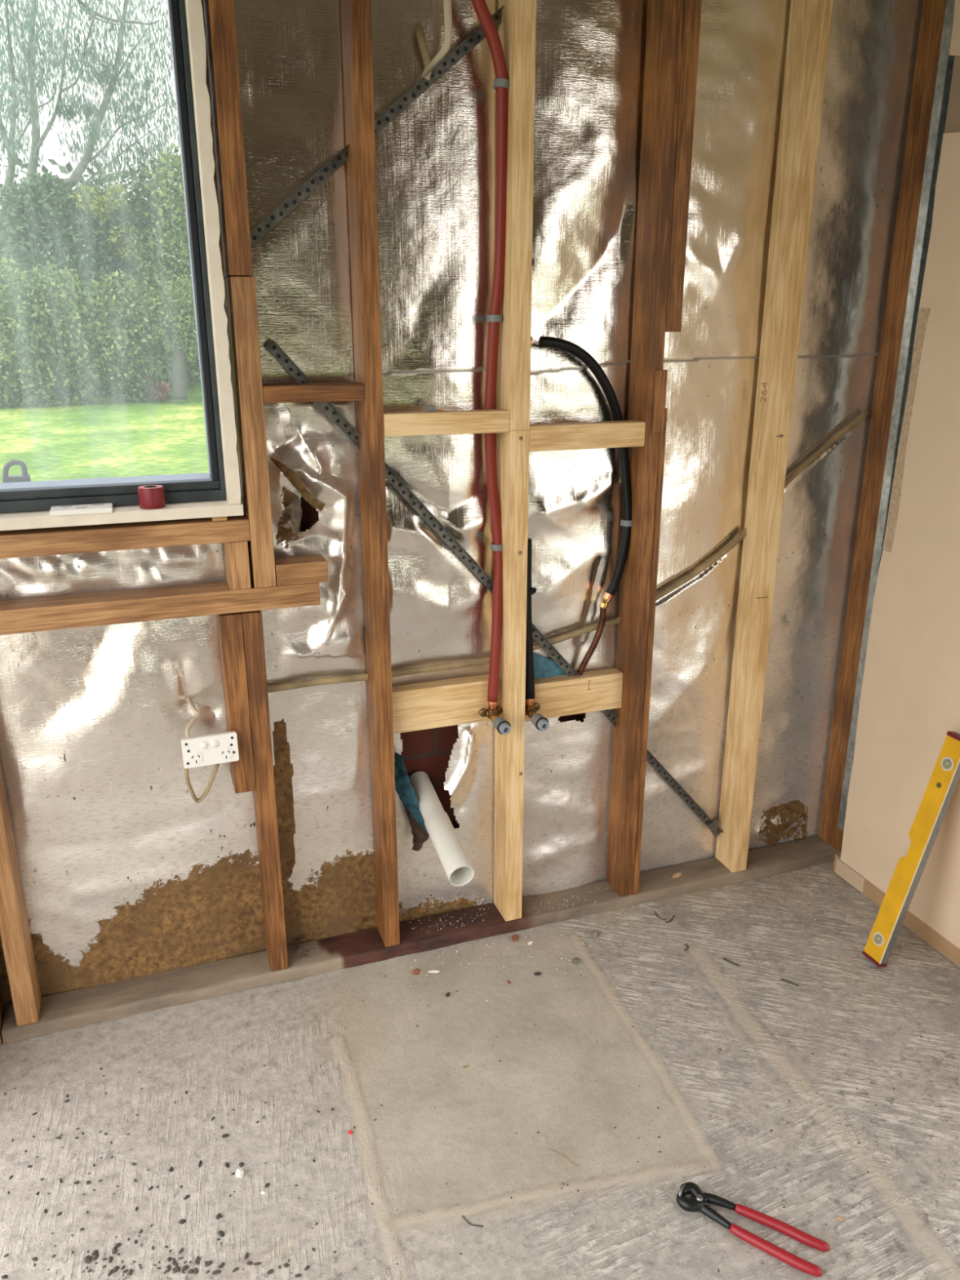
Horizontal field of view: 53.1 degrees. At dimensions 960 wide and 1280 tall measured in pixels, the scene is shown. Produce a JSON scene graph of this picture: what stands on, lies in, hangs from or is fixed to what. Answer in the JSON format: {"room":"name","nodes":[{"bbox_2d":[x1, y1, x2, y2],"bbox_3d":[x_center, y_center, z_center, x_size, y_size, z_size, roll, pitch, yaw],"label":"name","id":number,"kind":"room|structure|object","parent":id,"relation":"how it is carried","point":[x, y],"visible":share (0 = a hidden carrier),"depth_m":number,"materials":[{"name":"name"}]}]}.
{"room":"building under construction","nodes":[
{"label":"building under construction","id":0,"kind":"room"},
{"bbox_2d":[0,323,208,483],"bbox_3d":[-4.537,-3.322,12.250,48.000,2.414,66.800,-6,20,-19],"label":"ground","id":1,"kind":"structure","parent":0,"point":[109,437],"depth_m":16.08,"materials":[{"name":"green plant"}]},
{"bbox_2d":[0,253,70,408],"bbox_3d":[-10.387,-6.705,21.313,2.616,3.482,2.075,-2,19,-7],"label":"shrub","id":2,"kind":"object","parent":1,"relation":"on","point":[11,380],"visible":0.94,"depth_m":21.17,"materials":[{"name":"green plant"}]},
{"bbox_2d":[0,0,100,276],"bbox_3d":[-11.334,-11.738,23.841,3.789,10.694,5.338,-14,23,-36],"label":"tree","id":3,"kind":"object","parent":1,"relation":"on","point":[8,144],"visible":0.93,"depth_m":23.09,"materials":[{"name":"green plant"}]},
{"bbox_2d":[0,169,128,402],"bbox_3d":[-10.945,-8.226,23.465,4.778,5.935,3.283,-6,19,-16],"label":"shrub","id":4,"kind":"object","parent":1,"relation":"on","point":[30,197],"visible":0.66,"depth_m":22.65,"materials":[{"name":"green plant"}]},
{"bbox_2d":[0,0,152,284],"bbox_3d":[-10.689,-12.180,25.331,4.478,10.586,4.202,12,22,33],"label":"tree","id":5,"kind":"object","parent":1,"relation":"on","point":[70,113],"visible":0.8,"depth_m":24.26,"materials":[{"name":"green plant"}]},
{"bbox_2d":[18,260,142,404],"bbox_3d":[-9.107,-6.923,21.945,2.648,3.235,1.961,-6,20,-19],"label":"shrub","id":6,"kind":"object","parent":1,"relation":"on","point":[86,377],"visible":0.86,"depth_m":21.67,"materials":[{"name":"green plant"}]},
{"bbox_2d":[0,157,199,389],"bbox_3d":[-11.692,-9.035,28.464,13.210,9.457,5.715,-6,20,-19],"label":"shrub","id":7,"kind":"object","parent":1,"relation":"on","point":[63,169],"visible":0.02,"depth_m":26.76,"materials":[{"name":"green plant"}]},
{"bbox_2d":[21,151,188,399],"bbox_3d":[-9.166,-8.837,24.353,5.273,6.577,3.156,-2,19,-7],"label":"shrub","id":8,"kind":"object","parent":1,"relation":"on","point":[126,218],"visible":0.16,"depth_m":23.58,"materials":[{"name":"green plant"}]},
{"bbox_2d":[69,180,145,394],"bbox_3d":[-8.949,-8.582,23.616,1.634,4.951,0.893,-6,20,-19],"label":"shrub","id":9,"kind":"object","parent":1,"relation":"on","point":[95,205],"visible":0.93,"depth_m":23.08,"materials":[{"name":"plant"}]},
{"bbox_2d":[50,299,172,400],"bbox_3d":[-8.489,-6.665,22.182,2.472,2.302,0.631,-6,20,-19],"label":"shrub","id":10,"kind":"object","parent":1,"relation":"on","point":[160,393],"visible":0.53,"depth_m":22.66,"materials":[{"name":"green plant"}]},
{"bbox_2d":[53,0,182,253],"bbox_3d":[-8.909,-13.109,26.622,5.928,11.530,4.926,-13,22,-34],"label":"tree","id":11,"kind":"object","parent":1,"relation":"on","point":[87,157],"visible":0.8,"depth_m":25.64,"materials":[{"name":"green plant"}]},
{"bbox_2d":[85,270,174,403],"bbox_3d":[-8.112,-7.080,22.629,2.305,3.052,1.891,-8,20,-22],"label":"shrub","id":12,"kind":"object","parent":1,"relation":"on","point":[139,321],"visible":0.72,"depth_m":22.35,"materials":[{"name":"green plant"}]},
{"bbox_2d":[121,142,201,389],"bbox_3d":[-7.375,-8.971,23.718,2.775,6.066,2.301,-3,19,-9],"label":"shrub","id":13,"kind":"object","parent":1,"relation":"on","point":[160,277],"visible":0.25,"depth_m":23.11,"materials":[{"name":"green plant"}]},
{"bbox_2d":[150,274,199,399],"bbox_3d":[-6.905,-7.053,22.436,1.548,2.786,1.012,-6,20,-19],"label":"tree","id":14,"kind":"object","parent":1,"relation":"on","point":[184,331],"visible":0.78,"depth_m":22.21,"materials":[{"name":"green plant"}]},
{"bbox_2d":[205,25,586,828],"bbox_3d":[-0.356,-0.358,2.180,3.400,3.100,0.110,-6,20,-19],"label":"wall","id":15,"kind":"structure","parent":0,"point":[428,751],"depth_m":2.42,"materials":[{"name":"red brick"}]},
{"bbox_2d":[0,0,244,530],"bbox_3d":[-1.082,-0.786,1.591,1.248,1.232,0.118,-6,20,-19],"label":"window","id":16,"kind":"structure","parent":15,"relation":"in","point":[216,492],"depth_m":1.84,"materials":[{"name":"beige paint"}]},
{"bbox_2d":[2,459,31,483],"bbox_3d":[-0.932,-0.327,1.930,0.051,0.069,0.028,-6,20,-19],"label":"handle","id":17,"kind":"object","parent":16,"relation":"attached to","point":[24,477],"visible":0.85,"depth_m":1.92,"materials":[{"name":"grey plastic"}]},
{"bbox_2d":[48,502,112,515],"bbox_3d":[-0.767,-0.252,1.852,0.111,0.009,0.063,-6,20,-19],"label":"switch cover","id":18,"kind":"object","parent":16,"relation":"on","point":[89,508],"visible":1,"depth_m":1.83,"materials":[{"name":"white plastic"}]},
{"bbox_2d":[137,484,165,509],"bbox_3d":[-0.647,-0.282,1.893,0.049,0.040,0.049,-6,20,-19],"label":"tape roll","id":19,"kind":"object","parent":16,"relation":"on","point":[150,496],"visible":1,"depth_m":1.88,"materials":[{"name":"red"}]},
{"bbox_2d":[0,861,959,1279],"bbox_3d":[0.787,1.415,0.500,2.500,0.004,4.600,-6,20,-19],"label":"floor","id":20,"kind":"structure","parent":0,"point":[717,1111],"depth_m":1.92,"materials":[{"name":"concrete"}]},
{"bbox_2d":[0,984,4,1044],"bbox_3d":[-1.102,-0.313,1.728,0.093,2.500,0.098,-6,20,-19],"label":"stud","id":21,"kind":"object","parent":20,"relation":"on","point":[2,1003],"visible":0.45,"depth_m":2.13,"materials":[{"name":"brown wood"}]},
{"bbox_2d":[0,512,250,559],"bbox_3d":[-1.073,-0.167,1.788,1.258,0.044,0.078,-6,20,-19],"label":"framing","id":22,"kind":"object","parent":21,"relation":"attached to","point":[23,543],"depth_m":1.88,"materials":[{"name":"brown wood"}]},
{"bbox_2d":[211,516,226,521],"bbox_3d":[-0.532,-0.252,1.955,0.029,0.010,0.058,-6,20,-19],"label":"wedge","id":23,"kind":"object","parent":22,"relation":"on","point":[215,518],"visible":0.49,"depth_m":1.93,"materials":[{"name":"brown wood"}]},
{"bbox_2d":[0,580,320,635],"bbox_3d":[-1.009,-0.035,1.856,1.394,0.048,0.078,-6,20,-19],"label":"framing","id":24,"kind":"object","parent":21,"relation":"attached to","point":[113,607],"depth_m":1.94,"materials":[{"name":"brown wood"}]},
{"bbox_2d":[223,541,250,590],"bbox_3d":[-0.505,-0.162,2.000,0.042,0.100,0.070,-6,20,-19],"label":"block","id":25,"kind":"object","parent":24,"relation":"on","point":[236,553],"visible":0.76,"depth_m":1.97,"materials":[{"name":"brown wood"}]},
{"bbox_2d":[226,276,276,587],"bbox_3d":[-0.461,-0.410,1.944,0.045,0.605,0.088,-6,20,-19],"label":"stud","id":26,"kind":"object","parent":24,"relation":"on","point":[241,291],"visible":0.91,"depth_m":1.90,"materials":[{"name":"brown wood"}]},
{"bbox_2d":[203,0,253,276],"bbox_3d":[-0.463,-1.136,1.701,0.043,0.922,0.088,-6,20,-19],"label":"stud","id":27,"kind":"object","parent":26,"relation":"on","point":[220,15],"visible":0.89,"depth_m":1.74,"materials":[{"name":"brown wood"}]},
{"bbox_2d":[274,554,328,586],"bbox_3d":[-0.384,-0.150,2.049,0.108,0.045,0.070,-6,20,-19],"label":"block","id":28,"kind":"object","parent":24,"relation":"on","point":[304,569],"visible":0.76,"depth_m":2.02,"materials":[{"name":"brown wood"}]},
{"bbox_2d":[0,0,923,1008],"bbox_3d":[-0.028,-0.442,2.127,2.392,2.484,0.078,-6,20,-19],"label":"lining","id":29,"kind":"object","parent":21,"relation":"attached to","point":[124,875],"visible":0.67,"depth_m":2.18,"materials":[{"name":"silver metal"}]},
{"bbox_2d":[180,697,239,803],"bbox_3d":[-0.590,0.239,2.103,0.120,0.208,0.134,-6,20,-19],"label":"power outlet","id":30,"kind":"object","parent":29,"relation":"attached to","point":[217,748],"visible":1,"depth_m":2.04,"materials":[{"name":"white plastic"}]},
{"bbox_2d":[189,751,202,764],"bbox_3d":[-0.600,0.250,2.032,0.028,0.028,0.002,-6,20,-19],"label":"socket","id":31,"kind":"object","parent":30,"relation":"attached to","point":[195,757],"depth_m":2.03,"materials":[{"name":"white plastic"}]},
{"bbox_2d":[200,741,208,749],"bbox_3d":[-0.583,0.223,2.030,0.017,0.017,0.003,-6,20,-19],"label":"switch","id":32,"kind":"object","parent":30,"relation":"attached to","point":[203,744],"depth_m":2.03,"materials":[{"name":"white plastic"}]},
{"bbox_2d":[210,740,218,747],"bbox_3d":[-0.562,0.221,2.037,0.017,0.017,0.003,-6,20,-19],"label":"switch","id":33,"kind":"object","parent":30,"relation":"attached to","point":[214,744],"depth_m":2.04,"materials":[{"name":"white plastic"}]},
{"bbox_2d":[219,747,232,759],"bbox_3d":[-0.542,0.243,2.052,0.028,0.028,0.002,-6,20,-19],"label":"socket","id":34,"kind":"object","parent":30,"relation":"attached to","point":[225,753],"depth_m":2.05,"materials":[{"name":"white plastic"}]},
{"bbox_2d":[413,23,431,68],"bbox_3d":[-0.111,-1.155,1.884,0.041,0.107,0.054,-6,20,-19],"label":"loose cable","id":35,"kind":"object","parent":29,"relation":"attached to","point":[419,30],"visible":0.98,"depth_m":1.86,"materials":[{"name":"beige plastic"}]},
{"bbox_2d":[408,771,474,886],"bbox_3d":[-0.098,0.440,2.280,0.059,0.131,0.353,-6,20,-19],"label":"drain pipe","id":36,"kind":"object","parent":29,"relation":"attached to","point":[459,870],"visible":0.97,"depth_m":2.22,"materials":[{"name":"white plastic"}]},
{"bbox_2d":[266,409,869,693],"bbox_3d":[0.256,-0.237,2.312,1.588,0.575,0.010,-6,20,-19],"label":"loose cable","id":37,"kind":"object","parent":29,"relation":"attached to","point":[357,677],"visible":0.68,"depth_m":2.37,"materials":[{"name":"plastic"}]},
{"bbox_2d":[0,1275,7,1279],"bbox_3d":[-0.784,1.051,1.587,0.010,0.003,0.008,-7,20,-19],"label":"chip","id":38,"kind":"object","parent":20,"relation":"on","point":[5,1277],"visible":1,"depth_m":1.58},
{"bbox_2d":[84,1257,92,1263],"bbox_3d":[-0.658,1.041,1.615,0.012,0.004,0.011,1,18,4],"label":"chip","id":39,"kind":"object","parent":20,"relation":"on","point":[88,1260],"visible":1,"depth_m":1.61,"materials":[{"name":"grey stone"}]},
{"bbox_2d":[90,1249,97,1254],"bbox_3d":[-0.653,1.036,1.628,0.008,0.004,0.011,14,23,36],"label":"chip","id":40,"kind":"object","parent":20,"relation":"on","point":[95,1251],"visible":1,"depth_m":1.63,"materials":[{"name":"grey stone"}]},
{"bbox_2d":[106,1268,113,1275],"bbox_3d":[-0.612,1.048,1.594,0.007,0.005,0.013,9,20,25],"label":"chip","id":41,"kind":"object","parent":20,"relation":"on","point":[111,1271],"visible":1,"depth_m":1.59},
{"bbox_2d":[108,1255,112,1262],"bbox_3d":[-0.621,1.040,1.616,0.007,0.004,0.012,-3,19,-9],"label":"chip","id":42,"kind":"object","parent":20,"relation":"on","point":[110,1258],"visible":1,"depth_m":1.61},
{"bbox_2d":[111,1246,116,1253],"bbox_3d":[-0.621,1.035,1.631,0.009,0.005,0.013,-6,19,-18],"label":"chip","id":43,"kind":"object","parent":20,"relation":"on","point":[114,1249],"visible":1,"depth_m":1.63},
{"bbox_2d":[113,1265,119,1273],"bbox_3d":[-0.606,1.046,1.599,0.011,0.004,0.013,5,19,14],"label":"chip","id":44,"kind":"object","parent":20,"relation":"on","point":[116,1268],"visible":1,"depth_m":1.60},
{"bbox_2d":[114,1241,121,1247],"bbox_3d":[-0.618,1.032,1.641,0.013,0.005,0.007,-16,24,-39],"label":"chip","id":45,"kind":"object","parent":20,"relation":"on","point":[117,1245],"visible":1,"depth_m":1.64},
{"bbox_2d":[128,1267,132,1276],"bbox_3d":[-0.580,1.047,1.594,0.007,0.005,0.014,-5,19,-15],"label":"chip","id":46,"kind":"object","parent":20,"relation":"on","point":[130,1271],"visible":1,"depth_m":1.59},
{"bbox_2d":[172,1259,177,1265],"bbox_3d":[-0.512,1.042,1.611,0.008,0.004,0.010,-11,22,-30],"label":"chip","id":47,"kind":"object","parent":20,"relation":"on","point":[174,1262],"visible":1,"depth_m":1.61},
{"bbox_2d":[174,1265,180,1273],"bbox_3d":[-0.504,1.046,1.599,0.008,0.004,0.016,-17,25,-41],"label":"chip","id":48,"kind":"object","parent":20,"relation":"on","point":[177,1268],"visible":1,"depth_m":1.60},
{"bbox_2d":[179,1218,186,1224],"bbox_3d":[-0.521,1.018,1.684,0.011,0.004,0.010,0,18,-1],"label":"chip","id":49,"kind":"object","parent":20,"relation":"on","point":[182,1221],"visible":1,"depth_m":1.68,"materials":[{"name":"grey stone"}]},
{"bbox_2d":[181,1265,188,1271],"bbox_3d":[-0.492,1.046,1.602,0.008,0.004,0.014,17,25,42],"label":"chip","id":50,"kind":"object","parent":20,"relation":"on","point":[185,1267],"visible":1,"depth_m":1.60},
{"bbox_2d":[187,1268,194,1273],"bbox_3d":[-0.480,1.047,1.596,0.011,0.004,0.008,-4,19,-11],"label":"chip","id":51,"kind":"object","parent":20,"relation":"on","point":[190,1270],"visible":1,"depth_m":1.59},
{"bbox_2d":[194,1266,199,1272],"bbox_3d":[-0.472,1.047,1.598,0.012,0.004,0.008,17,25,40],"label":"chip","id":52,"kind":"object","parent":20,"relation":"on","point":[196,1269],"visible":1,"depth_m":1.60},
{"bbox_2d":[204,1259,213,1266],"bbox_3d":[-0.453,1.043,1.609,0.006,0.004,0.015,17,25,41],"label":"chip","id":53,"kind":"object","parent":20,"relation":"on","point":[209,1263],"visible":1,"depth_m":1.61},
{"bbox_2d":[212,1270,222,1275],"bbox_3d":[-0.436,1.048,1.593,0.017,0.004,0.007,-5,19,-15],"label":"chip","id":54,"kind":"object","parent":20,"relation":"on","point":[216,1272],"visible":1,"depth_m":1.59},
{"bbox_2d":[216,1213,222,1218],"bbox_3d":[-0.460,1.014,1.694,0.009,0.004,0.011,8,20,22],"label":"chip","id":55,"kind":"object","parent":20,"relation":"on","point":[219,1215],"visible":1,"depth_m":1.69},
{"bbox_2d":[217,1230,224,1236],"bbox_3d":[-0.447,1.025,1.662,0.016,0.004,0.009,13,23,35],"label":"chip","id":56,"kind":"object","parent":20,"relation":"on","point":[221,1233],"visible":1,"depth_m":1.66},
{"bbox_2d":[218,1261,224,1269],"bbox_3d":[-0.431,1.043,1.606,0.008,0.005,0.014,8,20,22],"label":"chip","id":57,"kind":"object","parent":20,"relation":"on","point":[221,1264],"visible":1,"depth_m":1.60,"materials":[{"name":"grey stone"}]},
{"bbox_2d":[221,1133,229,1137],"bbox_3d":[-0.493,0.959,1.861,0.016,0.004,0.008,-7,20,-19],"label":"chip","id":58,"kind":"object","parent":20,"relation":"on","point":[224,1135],"visible":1,"depth_m":1.86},
{"bbox_2d":[235,1168,244,1177],"bbox_3d":[-0.444,0.984,1.776,0.018,0.011,0.017,-4,19,-12],"label":"lump","id":59,"kind":"object","parent":20,"relation":"on","point":[240,1172],"visible":1,"depth_m":1.77,"materials":[{"name":"white paint"}]},
{"bbox_2d":[244,1251,248,1260],"bbox_3d":[-0.394,1.038,1.621,0.007,0.005,0.014,0,18,0],"label":"chip","id":60,"kind":"object","parent":20,"relation":"on","point":[246,1255],"visible":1,"depth_m":1.62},
{"bbox_2d":[245,1259,253,1265],"bbox_3d":[-0.386,1.042,1.609,0.013,0.005,0.009,-4,19,-12],"label":"chip","id":61,"kind":"object","parent":20,"relation":"on","point":[250,1262],"visible":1,"depth_m":1.61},
{"bbox_2d":[253,1262,262,1266],"bbox_3d":[-0.372,1.043,1.608,0.016,0.004,0.004,-3,19,-8],"label":"chip","id":62,"kind":"object","parent":20,"relation":"on","point":[256,1264],"visible":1,"depth_m":1.61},
{"bbox_2d":[266,1268,273,1275],"bbox_3d":[-0.348,1.047,1.595,0.013,0.005,0.010,-17,25,-41],"label":"chip","id":63,"kind":"object","parent":20,"relation":"on","point":[269,1271],"visible":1,"depth_m":1.59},
{"bbox_2d":[294,1272,302,1277],"bbox_3d":[-0.300,1.049,1.589,0.013,0.005,0.006,-7,20,-19],"label":"chip","id":64,"kind":"object","parent":20,"relation":"on","point":[298,1274],"visible":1,"depth_m":1.59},
{"bbox_2d":[413,968,419,974],"bbox_3d":[-0.155,0.800,2.325,0.017,0.012,0.016,3,19,9],"label":"crumb","id":65,"kind":"object","parent":20,"relation":"on","point":[415,971],"visible":1,"depth_m":2.32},
{"bbox_2d":[1,835,841,1044],"bbox_3d":[0.006,0.732,2.496,2.256,0.030,0.096,-6,20,-19],"label":"plate","id":66,"kind":"object","parent":20,"relation":"on","point":[69,1010],"visible":0.94,"depth_m":2.39,"materials":[{"name":"brown wood"}]},
{"bbox_2d":[0,761,40,1026],"bbox_3d":[-1.008,0.348,1.990,0.043,1.019,0.088,-6,20,-19],"label":"stud","id":67,"kind":"object","parent":66,"relation":"on","point":[15,933],"visible":1,"depth_m":2.05,"materials":[{"name":"brown wood"}]},
{"bbox_2d":[240,610,288,971],"bbox_3d":[-0.491,0.352,2.186,0.040,0.887,0.088,-6,20,-19],"label":"stud","id":68,"kind":"object","parent":66,"relation":"on","point":[264,797],"visible":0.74,"depth_m":2.14,"materials":[{"name":"brown wood"}]},
{"bbox_2d":[216,612,255,793],"bbox_3d":[-0.532,0.129,2.097,0.045,0.408,0.088,-6,20,-19],"label":"stud","id":69,"kind":"object","parent":68,"relation":"attached to","point":[230,632],"visible":0.76,"depth_m":2.05,"materials":[{"name":"brown wood"}]},
{"bbox_2d":[286,933,315,958],"bbox_3d":[-0.447,0.741,2.371,0.069,0.031,0.116,-6,20,-19],"label":"grass tuft","id":70,"kind":"object","parent":66,"relation":"on","point":[297,945],"visible":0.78,"depth_m":2.35,"materials":[{"name":"plant"}]},
{"bbox_2d":[340,0,399,946],"bbox_3d":[-0.230,-0.428,2.025,0.038,2.469,0.088,-6,20,-19],"label":"stud","id":71,"kind":"object","parent":66,"relation":"on","point":[355,15],"visible":1,"depth_m":1.99,"materials":[{"name":"brown wood"}]},
{"bbox_2d":[262,382,364,403],"bbox_3d":[-0.342,-0.503,1.952,0.202,0.033,0.078,-6,20,-19],"label":"noggin","id":72,"kind":"object","parent":71,"relation":"attached to","point":[280,393],"visible":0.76,"depth_m":1.92,"materials":[{"name":"brown wood"}]},
{"bbox_2d":[249,5,503,247],"bbox_3d":[-0.193,-1.005,1.869,0.576,0.476,0.013,-6,20,-19],"label":"brace","id":73,"kind":"object","parent":71,"relation":"attached to","point":[474,38],"visible":0.8,"depth_m":1.87,"materials":[{"name":"metal"}]},
{"bbox_2d":[422,0,452,79],"bbox_3d":[-0.084,-1.173,1.858,0.061,0.163,0.018,-2,19,-7],"label":"loose cable","id":74,"kind":"object","parent":73,"relation":"hanging from","point":[441,55],"visible":1,"depth_m":1.86,"materials":[{"name":"beige plastic"}]},
{"bbox_2d":[391,674,500,733],"bbox_3d":[-0.088,0.151,2.296,0.279,0.104,0.042,-6,20,-19],"label":"noggin","id":75,"kind":"object","parent":71,"relation":"attached to","point":[419,706],"visible":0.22,"depth_m":2.27,"materials":[{"name":"brown wood"}]},
{"bbox_2d":[383,408,510,436],"bbox_3d":[-0.073,-0.463,2.047,0.279,0.048,0.044,-6,20,-19],"label":"noggin","id":76,"kind":"object","parent":71,"relation":"attached to","point":[496,420],"visible":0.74,"depth_m":2.03,"materials":[{"name":"brown wood"}]},
{"bbox_2d":[426,405,443,412],"bbox_3d":[-0.095,-0.489,2.033,0.034,0.012,0.016,-6,20,-19],"label":"plug","id":77,"kind":"object","parent":76,"relation":"on","point":[428,408],"visible":1,"depth_m":2.02,"materials":[{"name":"grey plastic"}]},
{"bbox_2d":[265,340,723,838],"bbox_3d":[0.129,-0.020,2.320,1.185,1.350,0.014,-6,20,-19],"label":"brace","id":78,"kind":"object","parent":71,"relation":"attached to","point":[273,348],"depth_m":2.19,"materials":[{"name":"metal"}]},
{"bbox_2d":[493,0,536,921],"bbox_3d":[0.072,-0.462,2.127,0.045,2.469,0.090,-6,20,-19],"label":"stud","id":79,"kind":"object","parent":66,"relation":"on","point":[517,28],"visible":0.99,"depth_m":2.10,"materials":[{"name":"brown wood"}]},
{"bbox_2d":[471,0,511,734],"bbox_3d":[0.029,-0.517,2.051,0.097,1.523,0.135,-6,20,-19],"label":"pipe","id":80,"kind":"object","parent":79,"relation":"attached to","point":[500,83],"visible":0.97,"depth_m":2.06,"materials":[{"name":"red plastic"}]},
{"bbox_2d":[524,537,549,730],"bbox_3d":[0.126,-0.009,2.247,0.059,0.445,0.116,-4,19,-11],"label":"hose","id":81,"kind":"object","parent":79,"relation":"attached to","point":[539,721],"visible":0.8,"depth_m":2.28,"materials":[{"name":"black rubber"}]},
{"bbox_2d":[524,667,622,721],"bbox_3d":[0.220,0.137,2.407,0.284,0.095,0.043,-6,20,-19],"label":"noggin","id":82,"kind":"object","parent":79,"relation":"attached to","point":[600,690],"visible":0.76,"depth_m":2.40,"materials":[{"name":"brown wood"}]},
{"bbox_2d":[530,336,632,675],"bbox_3d":[0.229,-0.274,2.266,0.294,0.845,0.051,-6,20,-19],"label":"pipe","id":83,"kind":"object","parent":82,"relation":"attached to","point":[584,356],"visible":0.91,"depth_m":2.27,"materials":[{"name":"black rubber"}]},
{"bbox_2d":[528,420,645,451],"bbox_3d":[0.235,-0.460,2.165,0.284,0.055,0.044,-6,20,-19],"label":"noggin","id":84,"kind":"object","parent":79,"relation":"attached to","point":[620,433],"visible":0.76,"depth_m":2.14,"materials":[{"name":"brown wood"}]},
{"bbox_2d":[605,0,702,896],"bbox_3d":[0.399,-0.498,2.235,0.076,2.469,0.094,-6,20,-19],"label":"stud","id":85,"kind":"object","parent":66,"relation":"on","point":[673,26],"visible":0.98,"depth_m":2.16,"materials":[{"name":"brown wood"}]},
{"bbox_2d":[672,872,681,878],"bbox_3d":[0.548,0.653,2.674,0.035,0.009,0.014,-12,22,-32],"label":"shard","id":86,"kind":"object","parent":66,"relation":"on","point":[677,874],"visible":1,"depth_m":2.67,"materials":[{"name":"beige wood"}]},
{"bbox_2d":[715,0,833,872],"bbox_3d":[0.709,-0.534,2.343,0.052,2.469,0.090,-6,20,-19],"label":"stud","id":87,"kind":"object","parent":66,"relation":"on","point":[810,20],"visible":1,"depth_m":2.31,"materials":[{"name":"brown wood"}]},
{"bbox_2d":[817,0,955,852],"bbox_3d":[1.071,-0.573,2.458,0.090,2.469,0.104,-6,20,-19],"label":"stud","id":88,"kind":"object","parent":66,"relation":"on","point":[934,66],"visible":0.58,"depth_m":2.40,"materials":[{"name":"brown wood"}]},
{"bbox_2d":[427,969,439,973],"bbox_3d":[-0.112,0.802,2.329,0.031,0.005,0.008,0,18,1],"label":"stick","id":89,"kind":"object","parent":20,"relation":"on","point":[431,971],"visible":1,"depth_m":2.33,"materials":[{"name":"white"}]},
{"bbox_2d":[462,1215,483,1226],"bbox_3d":[-0.014,1.019,1.682,0.043,0.002,0.009,10,21,28],"label":"twig","id":90,"kind":"object","parent":20,"relation":"on","point":[466,1220],"visible":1,"depth_m":1.68,"materials":[{"name":"wood"}]},
{"bbox_2d":[511,933,518,941],"bbox_3d":[0.090,0.758,2.451,0.015,0.011,0.021,14,23,36],"label":"crumb","id":91,"kind":"object","parent":20,"relation":"on","point":[514,937],"visible":1,"depth_m":2.45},
{"bbox_2d":[533,972,541,975],"bbox_3d":[0.139,0.805,2.320,0.020,0.006,0.012,-5,19,-15],"label":"lump","id":92,"kind":"object","parent":20,"relation":"on","point":[535,973],"visible":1,"depth_m":2.32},
{"bbox_2d":[547,1148,577,1166],"bbox_3d":[0.157,0.975,1.815,0.066,0.002,0.006,14,23,35],"label":"twig","id":93,"kind":"object","parent":20,"relation":"on","point":[548,1148],"visible":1,"depth_m":1.82,"materials":[{"name":"brown"}]},
{"bbox_2d":[571,956,581,964],"bbox_3d":[0.238,0.789,2.367,0.025,0.006,0.022,-15,24,-38],"label":"lump","id":94,"kind":"object","parent":20,"relation":"on","point":[575,961],"visible":1,"depth_m":2.36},
{"bbox_2d":[591,929,599,937],"bbox_3d":[0.296,0.750,2.466,0.020,0.017,0.024,-7,20,-21],"label":"lump","id":95,"kind":"object","parent":20,"relation":"on","point":[595,933],"visible":1,"depth_m":2.46,"materials":[{"name":"beige stone"}]},
{"bbox_2d":[722,957,739,966],"bbox_3d":[0.617,0.791,2.362,0.043,0.004,0.005,15,24,38],"label":"twig","id":96,"kind":"object","parent":20,"relation":"on","point":[726,960],"visible":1,"depth_m":2.36,"materials":[{"name":"brown wood"}]},
{"bbox_2d":[675,1182,830,1276],"bbox_3d":[0.467,1.013,1.667,0.258,0.024,0.071,11,21,30],"label":"end cutting nippers","id":97,"kind":"object","parent":20,"relation":"on","point":[699,1201],"visible":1,"depth_m":1.66,"materials":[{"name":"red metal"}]},
{"bbox_2d":[780,978,798,986],"bbox_3d":[0.738,0.815,2.291,0.042,0.004,0.006,12,22,32],"label":"twig","id":98,"kind":"object","parent":20,"relation":"on","point":[786,980],"visible":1,"depth_m":2.29,"materials":[{"name":"wood"}]},
{"bbox_2d":[835,1215,844,1221],"bbox_3d":[0.632,1.016,1.688,0.018,0.005,0.008,7,20,19],"label":"wood splinter","id":99,"kind":"object","parent":20,"relation":"on","point":[837,1218],"visible":1,"depth_m":1.69,"materials":[{"name":"beige wood"}]},
{"bbox_2d":[862,731,959,967],"bbox_3d":[1.039,0.504,2.290,0.179,0.589,0.058,-5,19,-16],"label":"spirit level","id":100,"kind":"object","parent":20,"relation":"on","point":[944,778],"visible":1,"depth_m":2.28,"materials":[{"name":"yellow paint"}]},
{"bbox_2d":[840,0,959,948],"bbox_3d":[1.206,-0.397,1.898,0.052,2.448,0.995,-6,20,-19],"label":"wall","id":101,"kind":"structure","parent":0,"point":[909,701],"depth_m":2.33,"materials":[{"name":"beige paint"}]},
{"bbox_2d":[833,853,959,968],"bbox_3d":[1.202,0.785,2.302,0.052,0.054,1.015,-6,20,-19],"label":"baseboard","id":102,"kind":"structure","parent":101,"relation":"attached to","point":[951,952],"depth_m":2.49,"materials":[{"name":"beige wood"}]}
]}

